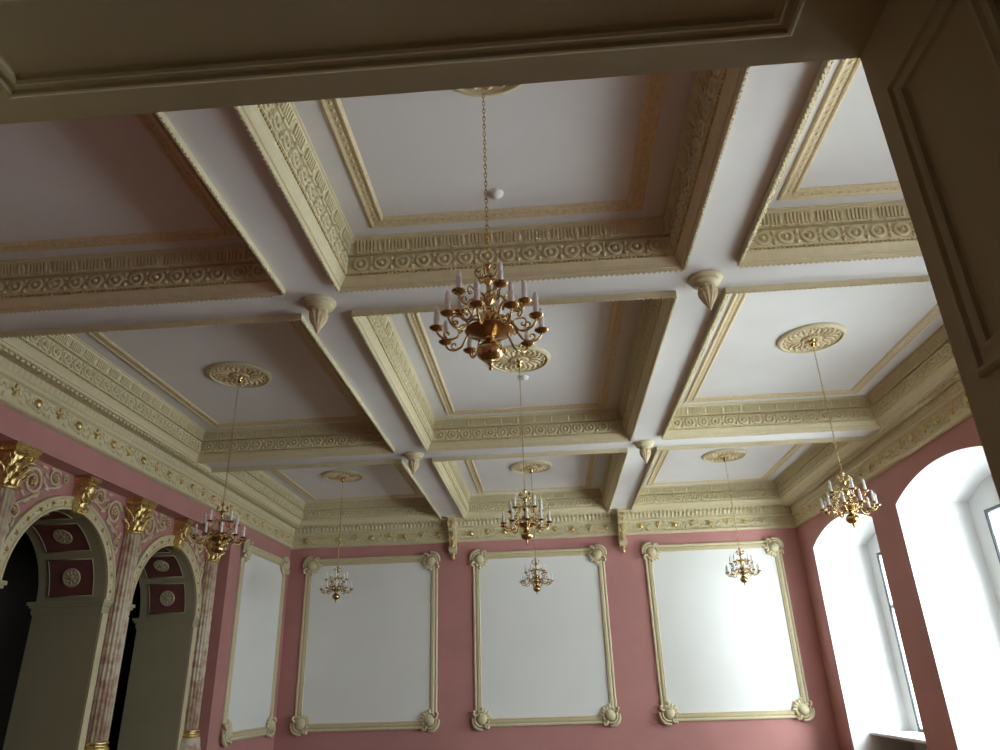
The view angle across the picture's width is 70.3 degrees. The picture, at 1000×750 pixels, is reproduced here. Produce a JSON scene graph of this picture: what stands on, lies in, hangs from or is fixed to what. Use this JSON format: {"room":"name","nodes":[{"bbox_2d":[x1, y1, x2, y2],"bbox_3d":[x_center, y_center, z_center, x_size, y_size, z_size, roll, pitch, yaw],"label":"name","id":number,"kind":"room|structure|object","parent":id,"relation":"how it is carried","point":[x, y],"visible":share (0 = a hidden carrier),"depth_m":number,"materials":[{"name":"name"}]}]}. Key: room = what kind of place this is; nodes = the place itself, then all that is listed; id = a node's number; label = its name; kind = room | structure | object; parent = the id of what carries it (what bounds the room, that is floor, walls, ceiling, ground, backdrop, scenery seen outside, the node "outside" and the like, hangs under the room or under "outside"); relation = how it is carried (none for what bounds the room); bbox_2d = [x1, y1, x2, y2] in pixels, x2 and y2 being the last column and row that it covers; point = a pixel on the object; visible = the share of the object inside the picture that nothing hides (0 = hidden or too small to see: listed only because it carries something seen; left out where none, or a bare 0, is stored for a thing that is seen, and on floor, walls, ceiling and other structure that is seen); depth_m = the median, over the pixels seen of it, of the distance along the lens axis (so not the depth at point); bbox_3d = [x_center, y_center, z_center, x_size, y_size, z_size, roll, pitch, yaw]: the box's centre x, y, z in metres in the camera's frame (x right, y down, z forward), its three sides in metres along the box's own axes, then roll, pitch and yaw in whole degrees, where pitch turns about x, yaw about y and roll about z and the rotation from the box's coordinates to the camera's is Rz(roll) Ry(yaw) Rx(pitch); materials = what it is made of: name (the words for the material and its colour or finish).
{"room":"historic interior","nodes":[
{"label":"historic interior","id":0,"kind":"room"},
{"bbox_2d":[0,532,140,749],"bbox_3d":[-9.206,3.573,9.767,3.200,5.200,18.000,-3,-24,3],"label":"wall","id":1,"kind":"structure","parent":0,"point":[21,573],"depth_m":15.14,"materials":[{"name":"paint"}]},
{"bbox_2d":[0,459,206,749],"bbox_3d":[-6.953,3.159,8.421,1.253,4.750,12.730,-3,-24,3],"label":"arches","id":2,"kind":"structure","parent":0,"point":[48,703],"depth_m":11.13,"materials":[{"name":"paint"}]},
{"bbox_2d":[5,465,68,536],"bbox_3d":[-6.368,1.819,9.794,0.078,1.202,1.010,-3,-24,3],"label":"scroll ornament","id":3,"kind":"object","parent":2,"relation":"attached to","point":[34,480],"visible":0.94,"depth_m":9.78,"materials":[{"name":"beige paint"}]},
{"bbox_2d":[36,510,72,520],"bbox_3d":[-6.890,2.075,10.563,0.743,0.056,0.584,-3,-24,3],"label":"soffit panel","id":4,"kind":"object","parent":2,"relation":"attached to","point":[54,515],"visible":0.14,"depth_m":10.74,"materials":[{"name":"paint"}]},
{"bbox_2d":[0,495,115,749],"bbox_3d":[-6.248,3.873,9.735,0.068,4.450,2.700,-3,-24,3],"label":"arch surround","id":5,"kind":"object","parent":2,"relation":"attached to","point":[44,506],"visible":0.92,"depth_m":10.59,"materials":[{"name":"beige paint"}]},
{"bbox_2d":[31,523,90,552],"bbox_3d":[-6.837,2.542,11.065,0.743,0.352,0.476,-3,-24,3],"label":"soffit panel","id":6,"kind":"object","parent":2,"relation":"attached to","point":[65,537],"visible":1,"depth_m":11.10,"materials":[{"name":"paint"}]},
{"bbox_2d":[47,558,93,597],"bbox_3d":[-6.792,3.208,11.212,0.743,0.554,0.196,-3,-24,3],"label":"soffit panel","id":7,"kind":"object","parent":2,"relation":"attached to","point":[67,577],"visible":1,"depth_m":11.24,"materials":[{"name":"paint"}]},
{"bbox_2d":[68,476,101,517],"bbox_3d":[-6.203,1.823,10.619,0.291,0.570,0.260,-3,-24,3],"label":"keystone","id":8,"kind":"object","parent":2,"relation":"attached to","point":[85,489],"visible":1,"depth_m":10.57,"materials":[{"name":"gold metal"}]},
{"bbox_2d":[93,488,122,558],"bbox_3d":[-6.258,2.429,11.201,0.078,1.202,1.010,-3,-24,3],"label":"scroll ornament","id":9,"kind":"object","parent":2,"relation":"attached to","point":[97,502],"visible":0.92,"depth_m":11.42,"materials":[{"name":"beige paint"}]},
{"bbox_2d":[137,512,170,560],"bbox_3d":[-6.152,3.021,12.567,0.078,1.202,1.010,-3,-24,3],"label":"scroll ornament","id":10,"kind":"object","parent":2,"relation":"attached to","point":[153,523],"visible":0.64,"depth_m":12.64,"materials":[{"name":"beige paint"}]},
{"bbox_2d":[108,535,201,749],"bbox_3d":[-6.033,5.074,12.508,0.068,4.450,2.700,-3,-24,3],"label":"arch surround","id":11,"kind":"object","parent":2,"relation":"attached to","point":[162,541],"visible":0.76,"depth_m":13.35,"materials":[{"name":"beige paint"}]},
{"bbox_2d":[144,555,182,578],"bbox_3d":[-6.621,3.744,13.838,0.743,0.352,0.476,-3,-24,3],"label":"soffit panel","id":12,"kind":"object","parent":2,"relation":"attached to","point":[168,566],"visible":0.94,"depth_m":13.89,"materials":[{"name":"paint"}]},
{"bbox_2d":[156,547,170,552],"bbox_3d":[-6.674,3.277,13.337,0.743,0.056,0.584,-3,-24,3],"label":"soffit panel","id":13,"kind":"object","parent":2,"relation":"attached to","point":[162,550],"visible":0.06,"depth_m":13.52,"materials":[{"name":"paint"}]},
{"bbox_2d":[148,583,185,614],"bbox_3d":[-6.576,4.410,13.985,0.743,0.554,0.196,-3,-24,3],"label":"soffit panel","id":14,"kind":"object","parent":2,"relation":"attached to","point":[169,598],"visible":1,"depth_m":14.01,"materials":[{"name":"paint"}]},
{"bbox_2d":[170,519,193,551],"bbox_3d":[-5.987,3.025,13.392,0.291,0.570,0.260,-3,-24,3],"label":"keystone","id":15,"kind":"object","parent":2,"relation":"attached to","point":[182,528],"visible":1,"depth_m":13.34,"materials":[{"name":"gold metal"}]},
{"bbox_2d":[187,527,205,578],"bbox_3d":[-6.042,3.631,13.974,0.078,1.202,1.010,-3,-24,3],"label":"scroll ornament","id":16,"kind":"object","parent":2,"relation":"attached to","point":[200,546],"visible":0.73,"depth_m":14.21,"materials":[{"name":"beige paint"}]},
{"bbox_2d":[0,404,290,749],"bbox_3d":[-6.832,2.982,9.838,1.592,6.200,18.000,-3,-24,3],"label":"wall","id":17,"kind":"structure","parent":0,"point":[61,452],"depth_m":13.74,"materials":[{"name":"paint"}]},
{"bbox_2d":[0,345,299,549],"bbox_3d":[-5.942,0.855,10.771,0.320,0.610,17.348,-3,-24,3],"label":"trim","id":18,"kind":"structure","parent":17,"relation":"attached to","point":[27,390],"depth_m":11.16,"materials":[{"name":"beige paint"}]},
{"bbox_2d":[219,539,289,746],"bbox_3d":[-5.447,6.022,16.105,0.170,4.112,2.885,-3,-24,3],"label":"wall panel","id":19,"kind":"object","parent":17,"relation":"attached to","point":[249,699],"visible":1,"depth_m":15.95,"materials":[{"name":"white paint"}]},
{"bbox_2d":[0,59,943,516],"bbox_3d":[0.313,-0.124,10.628,16.100,0.700,18.000,-3,-24,3],"label":"ceiling","id":20,"kind":"structure","parent":0,"point":[571,141],"depth_m":7.62,"materials":[{"name":"white paint"}]},
{"bbox_2d":[0,113,239,252],"bbox_3d":[-4.390,-2.285,5.664,2.894,0.028,4.450,-3,-24,3],"label":"trim","id":21,"kind":"structure","parent":20,"relation":"attached to","point":[150,122],"depth_m":7.51,"materials":[{"name":"paint"}]},
{"bbox_2d":[0,112,285,314],"bbox_3d":[-4.385,-2.046,5.517,3.748,0.584,5.224,-3,-24,3],"label":"trim","id":22,"kind":"structure","parent":20,"relation":"attached to","point":[236,271],"depth_m":7.77,"materials":[{"name":"beige paint"}]},
{"bbox_2d":[0,314,394,463],"bbox_3d":[-3.975,0.237,10.784,3.748,0.584,5.233,-3,-24,3],"label":"trim","id":23,"kind":"structure","parent":20,"relation":"attached to","point":[59,353],"depth_m":11.40,"materials":[{"name":"beige paint"}]},
{"bbox_2d":[88,320,368,427],"bbox_3d":[-3.980,-0.002,10.932,2.894,0.028,4.459,-3,-24,3],"label":"trim","id":24,"kind":"structure","parent":20,"relation":"attached to","point":[298,327],"depth_m":11.24,"materials":[{"name":"paint"}]},
{"bbox_2d":[207,361,271,387],"bbox_3d":[-4.013,0.023,10.934,0.956,0.070,0.956,-3,-24,3],"label":"rosette","id":25,"kind":"object","parent":20,"relation":"attached to","point":[224,373],"visible":0.96,"depth_m":10.86,"materials":[{"name":"paint"}]},
{"bbox_2d":[191,376,246,557],"bbox_3d":[-3.972,1.274,10.388,0.739,2.695,0.743,13,-27,-30],"label":"chandelier","id":26,"kind":"object","parent":25,"relation":"hanging from","point":[217,548],"visible":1,"depth_m":9.94,"materials":[{"name":"gold metal"}]},
{"bbox_2d":[303,294,335,333],"bbox_3d":[-2.023,-0.637,7.907,0.370,0.395,0.370,-3,-24,3],"label":"boss","id":27,"kind":"object","parent":20,"relation":"attached to","point":[318,306],"visible":1,"depth_m":7.85,"materials":[{"name":"beige paint"}]},
{"bbox_2d":[211,459,441,526],"bbox_3d":[-3.560,2.547,16.115,3.748,0.584,5.163,-3,-24,3],"label":"trim","id":28,"kind":"structure","parent":20,"relation":"attached to","point":[253,482],"depth_m":18.24,"materials":[{"name":"beige paint"}]},
{"bbox_2d":[322,470,363,481],"bbox_3d":[-3.597,2.336,16.269,0.956,0.070,0.956,-3,-24,3],"label":"rosette","id":29,"kind":"object","parent":20,"relation":"attached to","point":[332,475],"visible":0.91,"depth_m":16.17,"materials":[{"name":"paint"}]},
{"bbox_2d":[319,478,352,602],"bbox_3d":[-3.556,3.607,15.715,0.743,2.695,0.739,-16,-28,30],"label":"chandelier","id":30,"kind":"object","parent":29,"relation":"hanging from","point":[336,596],"visible":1,"depth_m":15.28,"materials":[{"name":"gold metal"}]},
{"bbox_2d":[271,463,422,500],"bbox_3d":[-3.565,2.309,16.263,2.894,0.028,4.389,-3,-24,3],"label":"trim","id":31,"kind":"structure","parent":20,"relation":"attached to","point":[400,468],"depth_m":17.43,"materials":[{"name":"paint"}]},
{"bbox_2d":[404,452,423,474],"bbox_3d":[-1.609,1.671,13.234,0.370,0.395,0.370,-3,-24,3],"label":"boss","id":32,"kind":"object","parent":20,"relation":"attached to","point":[413,458],"visible":1,"depth_m":13.17,"materials":[{"name":"paint"}]},
{"bbox_2d":[453,84,523,96],"bbox_3d":[-0.122,-2.489,5.459,0.956,0.070,0.956,-3,-24,3],"label":"rosette","id":33,"kind":"object","parent":20,"relation":"attached to","point":[492,91],"visible":0.07,"depth_m":5.82,"materials":[{"name":"beige paint"}]},
{"bbox_2d":[429,87,548,369],"bbox_3d":[-0.098,-1.290,4.850,0.739,2.695,0.743,-3,-24,3],"label":"chandelier","id":34,"kind":"object","parent":33,"relation":"hanging from","point":[493,326],"visible":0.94,"depth_m":4.37,"materials":[{"name":"gold metal"}]},
{"bbox_2d":[434,305,439,324],"bbox_3d":[-0.394,-0.366,4.410,0.036,0.160,0.036,1,-24,-6],"label":"candle","id":35,"kind":"object","parent":34,"relation":"on","point":[436,310],"depth_m":4.40,"materials":[{"name":"white wax"}]},
{"bbox_2d":[443,320,448,337],"bbox_3d":[-0.351,-0.288,4.593,0.036,0.160,0.036,-15,-27,27],"label":"candle","id":36,"kind":"object","parent":34,"relation":"on","point":[445,324],"depth_m":4.59,"materials":[{"name":"white wax"}]},
{"bbox_2d":[445,290,450,308],"bbox_3d":[-0.311,-0.443,4.242,0.036,0.160,0.036,18,-31,-38],"label":"candle","id":37,"kind":"object","parent":34,"relation":"on","point":[447,295],"depth_m":4.23,"materials":[{"name":"white wax"}]},
{"bbox_2d":[456,269,461,286],"bbox_3d":[-0.256,-0.591,4.396,0.036,0.160,0.036,15,-29,-34],"label":"candle","id":38,"kind":"object","parent":34,"relation":"on","point":[458,274],"depth_m":4.38,"materials":[{"name":"white wax"}]},
{"bbox_2d":[458,295,462,308],"bbox_3d":[-0.260,-0.484,4.641,0.036,0.160,0.036,-17,-28,31],"label":"candle","id":39,"kind":"object","parent":34,"relation":"on","point":[460,303],"depth_m":4.62,"materials":[{"name":"white wax"}]},
{"bbox_2d":[467,337,472,346],"bbox_3d":[-0.200,-0.238,4.718,0.036,0.160,0.036,9,-26,-22],"label":"candle","id":40,"kind":"object","parent":34,"relation":"on","point":[469,341],"depth_m":4.69,"materials":[{"name":"white wax"}]},
{"bbox_2d":[474,280,479,299],"bbox_3d":[-0.136,-0.488,4.150,0.036,0.160,0.036,-6,-24,10],"label":"candle","id":41,"kind":"object","parent":34,"relation":"on","point":[476,285],"depth_m":4.13,"materials":[{"name":"white wax"}]},
{"bbox_2d":[496,298,501,313],"bbox_3d":[-0.006,-0.456,4.724,0.036,0.160,0.036,-9,-24,15],"label":"candle","id":42,"kind":"object","parent":34,"relation":"on","point":[498,301],"depth_m":4.71,"materials":[{"name":"white wax"}]},
{"bbox_2d":[497,261,502,279],"bbox_3d":[0.001,-0.630,4.327,0.036,0.160,0.036,6,-25,-18],"label":"candle","id":43,"kind":"object","parent":34,"relation":"on","point":[499,266],"depth_m":4.31,"materials":[{"name":"white wax"}]},
{"bbox_2d":[508,281,514,300],"bbox_3d":[0.066,-0.485,4.172,0.036,0.160,0.036,9,-26,-22],"label":"candle","id":44,"kind":"object","parent":34,"relation":"on","point":[511,292],"depth_m":4.16,"materials":[{"name":"white wax"}]},
{"bbox_2d":[521,279,526,296],"bbox_3d":[0.155,-0.546,4.529,0.036,0.160,0.036,-1,-24,-2],"label":"candle","id":45,"kind":"object","parent":34,"relation":"on","point":[524,289],"depth_m":4.52,"materials":[{"name":"white wax"}]},
{"bbox_2d":[524,323,529,339],"bbox_3d":[0.176,-0.281,4.649,0.036,0.160,0.036,18,-31,-38],"label":"candle","id":46,"kind":"object","parent":34,"relation":"on","point":[526,333],"depth_m":4.63,"materials":[{"name":"white wax"}]},
{"bbox_2d":[533,292,538,311],"bbox_3d":[0.216,-0.435,4.298,0.036,0.160,0.036,-15,-27,27],"label":"candle","id":47,"kind":"object","parent":34,"relation":"on","point":[535,297],"depth_m":4.28,"materials":[{"name":"white wax"}]},
{"bbox_2d":[538,307,543,326],"bbox_3d":[0.259,-0.357,4.480,0.036,0.160,0.036,1,-24,-6],"label":"candle","id":48,"kind":"object","parent":34,"relation":"on","point":[540,321],"depth_m":4.46,"materials":[{"name":"white wax"}]},
{"bbox_2d":[234,66,749,292],"bbox_3d":[-0.096,-2.285,5.286,3.711,0.584,5.224,-3,-24,3],"label":"trim","id":49,"kind":"structure","parent":20,"relation":"attached to","point":[664,243],"depth_m":7.45,"materials":[{"name":"beige paint"}]},
{"bbox_2d":[320,73,666,227],"bbox_3d":[-0.101,-2.524,5.434,2.857,0.028,4.450,-3,-24,3],"label":"trim","id":50,"kind":"structure","parent":20,"relation":"attached to","point":[654,87],"depth_m":6.95,"materials":[{"name":"paint"}]},
{"bbox_2d":[489,188,503,199],"bbox_3d":[-0.039,-1.795,7.086,0.150,0.048,0.150,-3,-24,3],"label":"smoke detector","id":51,"kind":"object","parent":20,"relation":"attached to","point":[495,193],"visible":1,"depth_m":7.05,"materials":[{"name":"white plastic"}]},
{"bbox_2d":[351,291,676,451],"bbox_3d":[0.314,-0.002,10.554,3.711,0.584,5.233,-3,-24,3],"label":"trim","id":52,"kind":"structure","parent":20,"relation":"attached to","point":[376,327],"depth_m":11.56,"materials":[{"name":"beige paint"}]},
{"bbox_2d":[406,300,625,414],"bbox_3d":[0.309,-0.241,10.701,2.857,0.028,4.459,-3,-24,3],"label":"trim","id":53,"kind":"structure","parent":20,"relation":"attached to","point":[617,309],"depth_m":11.01,"materials":[{"name":"paint"}]},
{"bbox_2d":[492,345,550,372],"bbox_3d":[0.287,-0.217,10.703,0.956,0.070,0.956,-3,-24,3],"label":"rosette","id":54,"kind":"object","parent":20,"relation":"attached to","point":[534,358],"visible":0.82,"depth_m":10.68,"materials":[{"name":"paint"}]},
{"bbox_2d":[500,360,552,544],"bbox_3d":[0.327,1.035,10.158,0.739,2.695,0.743,2,-24,-8],"label":"chandelier","id":55,"kind":"object","parent":54,"relation":"hanging from","point":[526,535],"visible":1,"depth_m":9.68,"materials":[{"name":"gold metal"}]},
{"bbox_2d":[520,375,528,380],"bbox_3d":[0.387,0.056,11.364,0.150,0.048,0.150,-3,-24,3],"label":"smoke detector","id":56,"kind":"object","parent":20,"relation":"attached to","point":[523,377],"visible":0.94,"depth_m":11.32,"materials":[{"name":"white plastic"}]},
{"bbox_2d":[432,448,627,518],"bbox_3d":[0.729,2.308,15.885,3.711,0.584,5.163,-3,-24,3],"label":"trim","id":57,"kind":"structure","parent":20,"relation":"attached to","point":[558,502],"depth_m":18.02,"materials":[{"name":"beige paint"}]},
{"bbox_2d":[465,454,596,492],"bbox_3d":[0.724,2.070,16.033,2.857,0.028,4.389,-3,-24,3],"label":"trim","id":58,"kind":"structure","parent":20,"relation":"attached to","point":[592,457],"depth_m":17.20,"materials":[{"name":"paint"}]},
{"bbox_2d":[510,460,551,473],"bbox_3d":[0.702,2.096,16.039,0.956,0.070,0.956,-3,-24,3],"label":"rosette","id":59,"kind":"object","parent":20,"relation":"attached to","point":[539,466],"visible":0.9,"depth_m":15.95,"materials":[{"name":"paint"}]},
{"bbox_2d":[520,469,553,594],"bbox_3d":[0.743,3.367,15.485,0.739,2.695,0.743,7,-25,-19],"label":"chandelier","id":60,"kind":"object","parent":59,"relation":"hanging from","point":[534,581],"visible":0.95,"depth_m":15.04,"materials":[{"name":"gold metal"}]},
{"bbox_2d":[634,440,653,463],"bbox_3d":[2.663,1.433,13.005,0.370,0.395,0.370,-3,-24,3],"label":"boss","id":61,"kind":"object","parent":20,"relation":"attached to","point":[644,446],"visible":1,"depth_m":12.94,"materials":[{"name":"paint"}]},
{"bbox_2d":[688,269,722,309],"bbox_3d":[2.249,-0.876,7.678,0.370,0.395,0.370,-3,-24,3],"label":"boss","id":62,"kind":"object","parent":20,"relation":"attached to","point":[706,282],"visible":1,"depth_m":7.62,"materials":[{"name":"paint"}]},
{"bbox_2d":[702,448,746,462],"bbox_3d":[4.953,1.799,15.673,0.956,0.070,0.956,-3,-24,3],"label":"rosette","id":63,"kind":"object","parent":20,"relation":"attached to","point":[733,454],"visible":0.95,"depth_m":15.59,"materials":[{"name":"paint"}]},
{"bbox_2d":[721,457,761,585],"bbox_3d":[4.995,3.070,15.118,0.743,2.695,0.739,-11,-25,19],"label":"chandelier","id":64,"kind":"object","parent":63,"relation":"hanging from","point":[743,572],"visible":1,"depth_m":14.67,"materials":[{"name":"gold metal"}]},
{"bbox_2d":[646,443,804,485],"bbox_3d":[5.020,1.830,15.802,2.984,0.028,4.389,-3,-24,3],"label":"trim","id":65,"kind":"structure","parent":20,"relation":"attached to","point":[663,455],"depth_m":16.96,"materials":[{"name":"paint"}]},
{"bbox_2d":[630,436,865,511],"bbox_3d":[5.026,2.069,15.654,3.838,0.584,5.163,-3,-24,3],"label":"trim","id":66,"kind":"structure","parent":20,"relation":"attached to","point":[821,456],"depth_m":17.78,"materials":[{"name":"beige paint"}]},
{"bbox_2d":[662,275,957,439],"bbox_3d":[4.611,-0.242,10.323,3.838,0.584,5.233,-3,-24,3],"label":"trim","id":67,"kind":"structure","parent":20,"relation":"attached to","point":[933,361],"depth_m":12.49,"materials":[{"name":"beige paint"}]},
{"bbox_2d":[776,322,846,352],"bbox_3d":[4.538,-0.514,10.337,0.956,0.070,0.956,-3,-24,3],"label":"rosette","id":68,"kind":"object","parent":20,"relation":"attached to","point":[827,334],"visible":0.96,"depth_m":10.26,"materials":[{"name":"paint"}]},
{"bbox_2d":[807,339,880,528],"bbox_3d":[4.579,0.738,9.792,0.739,2.695,0.743,20,-32,-40],"label":"chandelier","id":69,"kind":"object","parent":68,"relation":"hanging from","point":[850,505],"visible":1,"depth_m":9.35,"materials":[{"name":"gold metal"}]},
{"bbox_2d":[820,498,823,508],"bbox_3d":[4.297,1.715,9.476,0.036,0.160,0.036,-9,-25,16],"label":"candle","id":70,"kind":"object","parent":69,"relation":"on","point":[822,505],"depth_m":9.46,"materials":[{"name":"white wax"}]},
{"bbox_2d":[841,490,845,501],"bbox_3d":[4.416,1.565,9.141,0.036,0.160,0.036,-18,-28,32],"label":"candle","id":71,"kind":"object","parent":69,"relation":"on","point":[843,498],"depth_m":9.12,"materials":[{"name":"white wax"}]},
{"bbox_2d":[858,489,862,500],"bbox_3d":[4.609,1.535,9.086,0.036,0.160,0.036,-2,-24,-1],"label":"candle","id":72,"kind":"object","parent":69,"relation":"on","point":[859,492],"depth_m":9.07,"materials":[{"name":"white wax"}]},
{"bbox_2d":[862,478,866,489],"bbox_3d":[4.813,1.445,9.386,0.036,0.160,0.036,-11,-25,20],"label":"candle","id":73,"kind":"object","parent":69,"relation":"on","point":[864,486],"depth_m":9.37,"materials":[{"name":"white wax"}]},
{"bbox_2d":[870,490,874,500],"bbox_3d":[4.802,1.555,9.146,0.036,0.160,0.036,15,-29,-33],"label":"candle","id":74,"kind":"object","parent":69,"relation":"on","point":[872,496],"depth_m":9.13,"materials":[{"name":"white wax"}]},
{"bbox_2d":[685,293,939,402],"bbox_3d":[4.605,-0.480,10.471,2.984,0.028,4.459,-3,-24,3],"label":"trim","id":75,"kind":"structure","parent":20,"relation":"attached to","point":[737,300],"depth_m":11.04,"materials":[{"name":"paint"}]},
{"bbox_2d":[737,60,921,267],"bbox_3d":[4.201,-2.525,5.056,3.838,0.584,5.224,-3,-24,3],"label":"trim","id":76,"kind":"structure","parent":20,"relation":"attached to","point":[879,229],"depth_m":7.37,"materials":[{"name":"beige paint"}]},
{"bbox_2d":[778,58,901,200],"bbox_3d":[4.195,-2.763,5.203,2.984,0.028,4.450,-3,-24,3],"label":"trim","id":77,"kind":"structure","parent":20,"relation":"attached to","point":[847,70],"depth_m":6.71,"materials":[{"name":"paint"}]},
{"bbox_2d":[273,528,839,749],"bbox_3d":[1.032,6.097,17.568,16.100,6.200,0.300,-3,-24,3],"label":"wall","id":78,"kind":"structure","parent":0,"point":[640,727],"depth_m":16.90,"materials":[{"name":"paint"}]},
{"bbox_2d":[290,551,439,735],"bbox_3d":[-3.251,6.517,17.467,3.580,4.162,0.170,-3,-24,3],"label":"wall panel","id":79,"kind":"object","parent":78,"relation":"attached to","point":[368,658],"visible":1,"depth_m":17.45,"materials":[{"name":"white paint"}]},
{"bbox_2d":[446,515,456,560],"bbox_3d":[-1.222,4.169,18.135,0.260,1.080,0.513,-3,-24,3],"label":"bracket","id":80,"kind":"object","parent":78,"relation":"attached to","point":[451,522],"visible":1,"depth_m":18.12,"materials":[{"name":"beige paint"}]},
{"bbox_2d":[291,504,795,549],"bbox_3d":[0.992,3.868,18.198,13.016,0.610,0.320,-3,-24,3],"label":"trim","id":81,"kind":"structure","parent":78,"relation":"attached to","point":[769,516],"depth_m":18.23,"materials":[{"name":"beige paint"}]},
{"bbox_2d":[469,544,620,730],"bbox_3d":[1.012,6.279,17.238,3.481,4.162,0.170,-3,-24,3],"label":"wall panel","id":82,"kind":"object","parent":78,"relation":"attached to","point":[545,658],"visible":1,"depth_m":17.22,"materials":[{"name":"white painted plaster"},{"name":"cream stucco"}]},
{"bbox_2d":[615,507,626,552],"bbox_3d":[3.086,3.928,17.904,0.260,1.080,0.513,-3,-24,3],"label":"bracket","id":83,"kind":"object","parent":78,"relation":"attached to","point":[621,515],"visible":1,"depth_m":17.89,"materials":[{"name":"beige paint"}]},
{"bbox_2d":[641,537,814,725],"bbox_3d":[5.360,6.037,17.005,3.524,4.162,0.170,-3,-24,3],"label":"wall panel","id":84,"kind":"object","parent":78,"relation":"attached to","point":[725,648],"visible":1,"depth_m":16.99,"materials":[{"name":"white paint"}]},
{"bbox_2d":[797,415,999,749],"bbox_3d":[7.535,2.181,9.067,1.247,6.200,18.000,-3,-24,3],"label":"wall","id":85,"kind":"structure","parent":0,"point":[947,612],"depth_m":12.53,"materials":[{"name":"paint"}]},
{"bbox_2d":[785,370,971,527],"bbox_3d":[6.682,0.100,9.976,0.320,0.610,17.548,-3,-24,3],"label":"trim","id":86,"kind":"structure","parent":85,"relation":"attached to","point":[946,406],"depth_m":12.47,"materials":[{"name":"beige paint"}]},
{"bbox_2d":[867,474,999,749],"bbox_3d":[8.282,2.139,9.027,0.250,6.200,18.000,-3,-24,3],"label":"wall","id":87,"kind":"structure","parent":0,"point":[985,496],"depth_m":12.51,"materials":[{"name":"paint"}]},
{"bbox_2d":[870,552,925,743],"bbox_3d":[8.245,5.315,14.395,0.950,3.730,3.400,-3,-24,3],"label":"window","id":88,"kind":"structure","parent":87,"relation":"in","point":[913,736],"depth_m":15.13,"materials":[{"name":"paint"}]},
{"bbox_2d":[984,504,999,749],"bbox_3d":[7.928,3.546,10.313,0.950,3.730,3.400,-3,-24,3],"label":"window","id":89,"kind":"structure","parent":87,"relation":"in","point":[989,513],"depth_m":11.99,"materials":[{"name":"paint"}]},
{"bbox_3d":[-1.233,4.820,6.584,19.300,0.100,21.700,-3,-24,3],"label":"floor","id":90,"kind":"structure","parent":0,"visible":0},
{"bbox_2d":[0,440,42,557],"bbox_3d":[-6.345,3.127,8.404,0.662,4.760,0.694,-3,-24,3],"label":"column","id":91,"kind":"structure","parent":90,"relation":"on","point":[14,455],"depth_m":9.11,"materials":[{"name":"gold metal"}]},
{"bbox_2d":[84,497,158,749],"bbox_3d":[-6.129,4.331,11.182,0.662,4.760,0.694,-3,-24,3],"label":"column","id":92,"kind":"structure","parent":90,"relation":"on","point":[139,510],"depth_m":11.23,"materials":[{"name":"stone"}]},
{"bbox_2d":[179,532,228,749],"bbox_3d":[-5.917,5.515,13.914,0.662,4.760,0.694,-3,-24,3],"label":"column","id":93,"kind":"structure","parent":90,"relation":"on","point":[190,740],"depth_m":13.83,"materials":[{"name":"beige stone"}]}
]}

